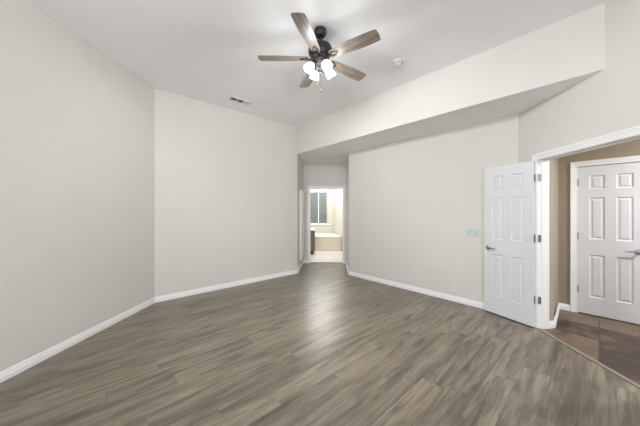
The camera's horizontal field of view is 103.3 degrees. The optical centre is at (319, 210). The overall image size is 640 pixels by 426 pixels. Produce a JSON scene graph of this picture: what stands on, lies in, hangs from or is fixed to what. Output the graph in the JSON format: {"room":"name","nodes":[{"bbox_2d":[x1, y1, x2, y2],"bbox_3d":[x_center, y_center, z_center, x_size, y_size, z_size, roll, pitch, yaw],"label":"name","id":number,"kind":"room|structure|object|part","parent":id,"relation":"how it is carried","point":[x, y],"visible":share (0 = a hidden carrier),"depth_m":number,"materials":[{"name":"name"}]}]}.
{"room":"empty bedroom","nodes":[
{"label":"empty bedroom","id":0,"kind":"room"},
{"bbox_2d":[0,0,154,371],"bbox_3d":[-2.857,-0.235,-0.140,0.120,3.350,8.200,0,0,3],"label":"wall","id":1,"kind":"structure","parent":0,"point":[77,127],"depth_m":2.63,"materials":[{"name":"paint"}]},
{"bbox_2d":[0,297,154,382],"bbox_3d":[-2.790,1.395,-0.144,0.015,0.088,8.200,0,0,3],"label":"baseboard","id":2,"kind":"structure","parent":1,"relation":"attached to","point":[30,362],"depth_m":2.63,"materials":[{"name":"paint"}]},
{"bbox_2d":[155,88,302,296],"bbox_3d":[-1.323,-0.235,5.301,0.710,3.350,3.662,0,0,36],"label":"wall","id":3,"kind":"structure","parent":0,"point":[228,182],"depth_m":4.65,"materials":[{"name":"paint"}]},
{"bbox_2d":[170,281,174,288],"bbox_3d":[-2.398,1.215,4.112,0.072,0.117,0.009,0,0,-42],"label":"wall outlet","id":4,"kind":"object","parent":3,"relation":"attached to","point":[172,284],"visible":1,"depth_m":4.11,"materials":[{"name":"plastic"}]},
{"bbox_2d":[155,260,306,302],"bbox_3d":[-1.250,1.395,5.289,0.621,0.088,3.725,0,0,35],"label":"baseboard","id":5,"kind":"structure","parent":3,"relation":"attached to","point":[256,279],"depth_m":4.66,"materials":[{"name":"paint"}]},
{"bbox_2d":[300,187,303,262],"bbox_3d":[-0.464,0.348,6.456,0.040,1.854,0.580,0,0,3],"label":"door","id":6,"kind":"structure","parent":3,"relation":"in","point":[301,191],"depth_m":6.23,"materials":[{"name":"paint"}]},
{"bbox_2d":[26,0,607,126],"bbox_3d":[-0.198,-1.960,0.753,6.028,0.100,10.555,0,0,0],"label":"ceiling","id":7,"kind":"structure","parent":0,"point":[208,51],"depth_m":2.78,"materials":[{"name":"paint"}]},
{"bbox_2d":[227,96,252,105],"bbox_3d":[-1.385,-1.904,4.410,0.410,0.012,0.170,0,0,-42],"label":"ceiling vent","id":8,"kind":"object","parent":7,"relation":"in","point":[231,98],"visible":1,"depth_m":4.41,"materials":[{"name":"white plastic"}]},
{"bbox_2d":[258,12,380,91],"bbox_3d":[-0.042,-1.582,2.672,1.212,0.654,1.262,0,0,0],"label":"ceiling fan","id":9,"kind":"object","parent":7,"relation":"hanging from","point":[320,50],"visible":1,"depth_m":2.60,"materials":[{"name":"brown wood"}]},
{"bbox_3d":[-0.383,-1.604,2.668,0.529,0.006,0.140,0,12,-1],"label":"blade","id":10,"kind":"part","parent":9,"relation":"part of","materials":[{"name":"brown wood"}]},
{"bbox_3d":[-0.110,-1.604,2.305,0.140,0.006,0.529,13,4,17],"label":"blade","id":11,"kind":"part","parent":9,"relation":"part of","materials":[{"name":"brown wood"}]},
{"bbox_3d":[-0.123,-1.604,3.040,0.140,0.006,0.529,-13,4,-19],"label":"blade","id":12,"kind":"part","parent":9,"relation":"part of","materials":[{"name":"brown wood"}]},
{"bbox_3d":[-0.111,-1.480,2.607,0.109,0.117,0.105,0,0,0],"label":"lamp shade","id":13,"kind":"part","parent":9,"relation":"part of","materials":[{"name":"white glass"}]},
{"bbox_3d":[-0.065,-1.480,2.789,0.105,0.117,0.109,0,0,0],"label":"lamp shade","id":14,"kind":"part","parent":9,"relation":"part of","materials":[{"name":"white glass"}]},
{"bbox_3d":[0.071,-1.480,2.561,0.105,0.117,0.109,0,0,0],"label":"lamp shade","id":15,"kind":"part","parent":9,"relation":"part of","materials":[{"name":"white glass"}]},
{"bbox_3d":[0.117,-1.480,2.743,0.109,0.117,0.105,0,0,0],"label":"lamp shade","id":16,"kind":"part","parent":9,"relation":"part of","materials":[{"name":"white glass"}]},
{"bbox_3d":[0.312,-1.604,2.908,0.529,0.006,0.140,0,-12,-37],"label":"blade","id":17,"kind":"part","parent":9,"relation":"part of","materials":[{"name":"brown wood"}]},
{"bbox_3d":[0.320,-1.604,2.453,0.529,0.006,0.140,0,-12,35],"label":"blade","id":18,"kind":"part","parent":9,"relation":"part of","materials":[{"name":"brown wood"}]},
{"bbox_2d":[391,58,402,66],"bbox_3d":[0.990,-1.886,3.250,0.146,0.048,0.146,0,0,0],"label":"smoke detector","id":19,"kind":"object","parent":7,"relation":"attached to","point":[398,62],"visible":1,"depth_m":3.21,"materials":[{"name":"white plastic"}]},
{"bbox_2d":[0,251,639,425],"bbox_3d":[1.533,1.470,2.952,8.326,0.060,14.836,0,0,3],"label":"floor","id":20,"kind":"structure","parent":0,"point":[321,344],"depth_m":2.34,"materials":[{"name":"grey wood"}]},
{"bbox_2d":[311,228,315,253],"bbox_3d":[-0.568,1.034,8.535,0.825,0.812,0.630,0,0,0],"label":"bathroom vanity","id":21,"kind":"object","parent":20,"relation":"on","point":[312,229],"visible":0.12,"depth_m":8.25,"materials":[{"name":"brown wood"}]},
{"bbox_3d":[-0.380,1.005,8.258,0.360,0.610,0.021,0,0,0],"label":"door","id":22,"kind":"part","parent":21,"relation":"part of","materials":[{"name":"brown wood"}]},
{"bbox_2d":[315,233,340,250],"bbox_3d":[-0.388,1.171,9.693,2.285,0.537,1.325,0,0,0],"label":"bathtub","id":23,"kind":"object","parent":20,"relation":"on","point":[323,241],"visible":0.52,"depth_m":9.03,"materials":[{"name":"ceramic"}]},
{"bbox_2d":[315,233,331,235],"bbox_3d":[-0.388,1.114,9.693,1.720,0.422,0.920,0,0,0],"label":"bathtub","id":24,"kind":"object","parent":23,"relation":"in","point":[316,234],"depth_m":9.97,"materials":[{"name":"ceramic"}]},
{"bbox_2d":[536,328,639,388],"bbox_3d":[2.623,1.436,2.467,0.038,0.008,1.238,0,0,3],"label":"trim","id":25,"kind":"structure","parent":20,"relation":"on","point":[541,330],"depth_m":2.42,"materials":[{"name":"grey metal"}]},
{"bbox_2d":[311,189,333,232],"bbox_3d":[-0.500,0.130,10.470,3.100,2.620,0.140,0,0,0],"label":"wall","id":26,"kind":"structure","parent":0,"point":[330,192],"depth_m":10.40,"materials":[{"name":"paint"}]},
{"bbox_2d":[311,189,326,223],"bbox_3d":[-0.212,-0.167,10.364,1.011,1.427,0.057,0,0,0],"label":"window","id":27,"kind":"structure","parent":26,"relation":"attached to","point":[318,201],"depth_m":10.37,"materials":[{"name":"glass"}]},
{"bbox_2d":[303,163,345,259],"bbox_3d":[-0.397,-0.035,7.003,3.323,2.950,0.139,0,0,3],"label":"wall","id":28,"kind":"structure","parent":0,"point":[314,174],"depth_m":6.91,"materials":[{"name":"paint"}]},
{"bbox_2d":[307,186,344,263],"bbox_3d":[0.176,0.387,6.963,1.033,2.106,0.160,0,0,3],"label":"trim","id":29,"kind":"structure","parent":28,"relation":"attached to","point":[309,188],"depth_m":6.91,"materials":[{"name":"paint"}]},
{"bbox_2d":[310,262,342,262],"bbox_3d":[0.176,1.435,6.973,0.890,0.010,0.044,0,0,3],"label":"trim","id":30,"kind":"structure","parent":28,"relation":"attached to","point":[310,262],"depth_m":6.96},
{"bbox_2d":[334,189,341,250],"bbox_3d":[0.875,0.130,8.688,0.119,2.620,3.479,0,0,-8],"label":"wall","id":31,"kind":"structure","parent":0,"point":[337,192],"depth_m":9.51,"materials":[{"name":"paint"}]},
{"bbox_2d":[346,114,518,302],"bbox_3d":[1.456,0.070,5.005,0.760,2.740,3.988,0,0,-30],"label":"wall","id":32,"kind":"structure","parent":0,"point":[411,203],"depth_m":4.33,"materials":[{"name":"paint"}]},
{"bbox_2d":[345,260,483,308],"bbox_3d":[1.446,1.395,4.890,0.672,0.088,4.203,0,0,-29],"label":"baseboard","id":33,"kind":"structure","parent":32,"relation":"attached to","point":[473,303],"depth_m":4.40,"materials":[{"name":"paint"}]},
{"bbox_2d":[466,228,478,236],"bbox_3d":[2.293,0.335,3.815,0.014,0.120,0.178,0,0,-42],"label":"light switch","id":34,"kind":"object","parent":32,"relation":"attached to","point":[469,232],"visible":1,"depth_m":3.81,"materials":[{"name":"white plastic"}]},
{"bbox_2d":[297,3,604,162],"bbox_3d":[1.066,-1.655,4.623,1.596,0.710,5.531,0,0,-29],"label":"soffit","id":35,"kind":"structure","parent":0,"point":[510,78],"depth_m":3.23,"materials":[{"name":"paint"}]},
{"bbox_2d":[549,158,557,320],"bbox_3d":[3.116,0.070,3.440,0.949,2.740,0.140,0,0,-44],"label":"wall","id":36,"kind":"structure","parent":0,"point":[553,164],"depth_m":3.11,"materials":[{"name":"paint"}]},
{"bbox_2d":[549,303,569,328],"bbox_3d":[3.187,1.395,3.356,0.953,0.088,0.122,0,0,-41],"label":"baseboard","id":37,"kind":"structure","parent":36,"relation":"attached to","point":[552,324],"depth_m":3.45,"materials":[{"name":"paint"}]},
{"bbox_2d":[519,0,639,162],"bbox_3d":[2.531,-0.235,-0.609,0.135,3.350,8.028,0,0,3],"label":"wall","id":38,"kind":"structure","parent":0,"point":[606,102],"depth_m":2.34,"materials":[{"name":"paint"}]},
{"bbox_2d":[484,161,540,326],"bbox_3d":[2.503,0.410,3.351,0.093,2.036,0.653,0,0,-27],"label":"door","id":39,"kind":"structure","parent":38,"relation":"in","point":[509,190],"depth_m":3.33,"materials":[{"name":"paint"}]},
{"bbox_2d":[531,125,639,328],"bbox_3d":[2.682,0.376,2.464,0.156,2.128,1.392,0,0,3],"label":"trim","id":40,"kind":"structure","parent":38,"relation":"attached to","point":[542,159],"depth_m":3.07,"materials":[{"name":"paint"}]},
{"bbox_2d":[558,139,639,304],"bbox_3d":[4.618,0.070,2.567,0.120,2.740,3.200,0,0,-42],"label":"wall","id":41,"kind":"structure","parent":0,"point":[632,148],"depth_m":3.65,"materials":[{"name":"paint"}]},
{"bbox_2d":[570,155,639,312],"bbox_3d":[3.876,0.377,3.377,0.140,2.126,0.758,0,0,-42],"label":"trim","id":42,"kind":"structure","parent":41,"relation":"attached to","point":[574,166],"depth_m":3.58,"materials":[{"name":"paint"}]},
{"bbox_2d":[577,162,639,324],"bbox_3d":[3.832,0.410,3.344,0.089,2.036,0.610,0,0,-42],"label":"door","id":43,"kind":"structure","parent":41,"relation":"in","point":[608,234],"depth_m":3.35,"materials":[{"name":"paint"}]},
{"bbox_3d":[3.953,0.521,3.182,0.054,0.064,0.145,0,0,-42],"label":"handle","id":44,"kind":"part","parent":43,"relation":"part of","materials":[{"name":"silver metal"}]}
]}

